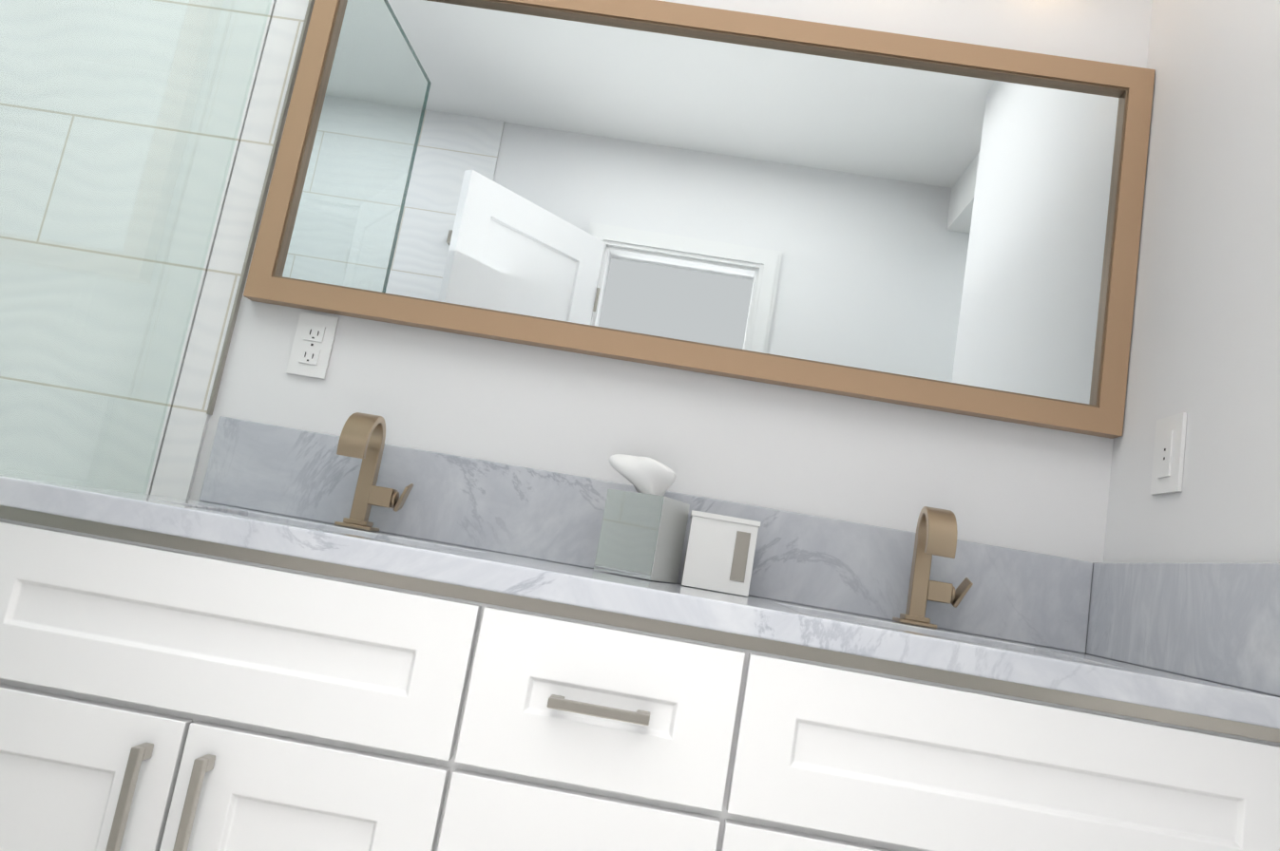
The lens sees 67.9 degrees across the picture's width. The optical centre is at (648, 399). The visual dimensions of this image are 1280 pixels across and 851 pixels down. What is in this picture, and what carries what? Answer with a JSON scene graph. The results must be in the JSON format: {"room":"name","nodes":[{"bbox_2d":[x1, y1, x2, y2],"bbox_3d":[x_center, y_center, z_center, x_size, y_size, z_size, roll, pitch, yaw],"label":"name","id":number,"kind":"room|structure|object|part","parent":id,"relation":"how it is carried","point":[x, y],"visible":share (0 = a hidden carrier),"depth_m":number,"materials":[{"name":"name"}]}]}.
{"room":"bathroom","nodes":[
{"label":"bathroom","id":0,"kind":"room"},
{"bbox_2d":[189,0,1152,562],"bbox_3d":[-0.061,-0.041,1.732,3.797,2.460,0.100,9,-9,3],"label":"wall","id":1,"kind":"structure","parent":0,"point":[1020,487],"depth_m":1.67,"materials":[{"name":"white paint"}]},
{"bbox_2d":[0,0,276,495],"bbox_3d":[-1.321,-0.284,1.753,1.034,2.400,0.010,9,-9,3],"label":"wall tile","id":2,"kind":"structure","parent":1,"relation":"attached to","point":[86,165],"depth_m":1.75,"materials":[{"name":"white tile"}]},
{"bbox_2d":[150,0,308,499],"bbox_3d":[-0.780,-0.166,1.718,0.065,2.460,0.010,9,-9,3],"label":"wall tile strip","id":3,"kind":"object","parent":1,"relation":"attached to","point":[177,467],"visible":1,"depth_m":1.73,"materials":[{"name":"white tile"}]},
{"bbox_2d":[206,0,315,415],"bbox_3d":[-0.660,-0.665,1.800,0.005,1.424,0.012,9,-9,3],"label":"trim","id":4,"kind":"structure","parent":1,"relation":"attached to","point":[251,245],"depth_m":1.74,"materials":[{"name":"silver metal"}]},
{"bbox_2d":[286,311,339,379],"bbox_3d":[-0.602,-0.097,1.700,0.070,0.114,0.010,9,-9,3],"label":"electrical outlet plate","id":5,"kind":"object","parent":1,"relation":"attached to","point":[313,345],"visible":1,"depth_m":1.70,"materials":[{"name":"white plastic"}]},
{"bbox_2d":[199,416,1094,651],"bbox_3d":[-0.018,0.226,1.620,1.515,0.150,0.020,9,-9,3],"label":"backsplash","id":6,"kind":"structure","parent":1,"relation":"attached to","point":[1032,598],"depth_m":1.61,"materials":[{"name":"grey stone"}]},
{"bbox_2d":[243,0,1155,439],"bbox_3d":[0.096,-0.385,1.715,1.541,0.673,0.036,9,-9,3],"label":"framed mirror","id":7,"kind":"object","parent":1,"relation":"attached to","point":[905,220],"visible":0.98,"depth_m":1.71,"materials":[{"name":"mirror glass"},{"name":"wood"}]},
{"bbox_2d":[1103,0,1279,562],"bbox_3d":[0.832,0.001,1.069,0.100,2.460,1.145,9,-9,3],"label":"wall","id":8,"kind":"structure","parent":0,"point":[1205,347],"depth_m":1.41,"materials":[{"name":"white paint"}]},
{"bbox_2d":[1150,412,1187,496],"bbox_3d":[0.783,0.084,1.434,0.010,0.118,0.080,9,-9,3],"label":"switch plate","id":9,"kind":"object","parent":8,"relation":"attached to","point":[1168,462],"visible":1,"depth_m":1.42,"materials":[{"name":"white plastic"}]},
{"bbox_2d":[1087,562,1279,693],"bbox_3d":[0.732,0.304,1.320,0.020,0.150,0.544,9,-9,3],"label":"backsplash","id":10,"kind":"structure","parent":8,"relation":"attached to","point":[1218,621],"depth_m":1.26,"materials":[{"name":"grey stone"}]},
{"bbox_3d":[0.280,1.036,0.078,2.600,0.060,2.975,9,-9,3],"label":"floor","id":11,"kind":"structure","parent":0,"visible":0},
{"bbox_2d":[0,492,1279,850],"bbox_3d":[-0.096,0.701,1.257,1.517,0.850,0.578,9,-9,3],"label":"bathroom vanity","id":12,"kind":"object","parent":11,"relation":"on","point":[357,635],"depth_m":1.05,"materials":[{"name":"white painted wood"},{"name":"marble"},{"name":"brushed nickel"}]},
{"bbox_3d":[-0.033,0.254,1.088,1.517,0.015,0.002,9,-9,3],"label":"rail","id":13,"kind":"part","parent":12,"relation":"part of","materials":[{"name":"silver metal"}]},
{"bbox_2d":[0,475,1279,716],"bbox_3d":[-0.030,0.271,1.341,1.536,0.033,0.556,9,-9,3],"label":"countertop","id":14,"kind":"structure","parent":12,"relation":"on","point":[249,522],"depth_m":1.09,"materials":[{"name":"grey stone"}]},
{"bbox_2d":[319,412,418,530],"bbox_3d":[-0.447,0.121,1.551,0.108,0.185,0.136,9,-9,3],"label":"faucet","id":15,"kind":"object","parent":14,"relation":"on","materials":[{"name":"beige metal"}]},
{"bbox_2d":[593,454,689,583],"bbox_3d":[-0.017,0.187,1.520,0.129,0.190,0.100,5,-11,27],"label":"tissue box","id":16,"kind":"object","parent":14,"relation":"on","point":[642,532],"visible":1,"depth_m":1.47,"materials":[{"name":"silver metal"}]},
{"bbox_2d":[681,510,760,596],"bbox_3d":[0.112,0.247,1.518,0.108,0.116,0.104,9,-9,3],"label":"box","id":17,"kind":"object","parent":14,"relation":"on","point":[719,554],"visible":0.96,"depth_m":1.47,"materials":[{"name":"white plastic"}]},
{"bbox_2d":[889,506,976,629],"bbox_3d":[0.465,0.269,1.500,0.108,0.185,0.136,9,-9,3],"label":"faucet","id":18,"kind":"object","parent":14,"relation":"on","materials":[{"name":"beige metal"}]},
{"bbox_3d":[-1.032,0.806,0.605,0.122,0.122,1.865,9,-9,3],"label":"wall","id":19,"kind":"structure","parent":0,"visible":0},
{"bbox_2d":[0,0,271,493],"bbox_3d":[-0.915,-0.250,0.789,0.126,2.033,1.854,9,-9,3],"label":"glass","id":20,"kind":"object","parent":19,"relation":"on","point":[208,166],"depth_m":1.47,"materials":[{"name":"teal"}]}
]}

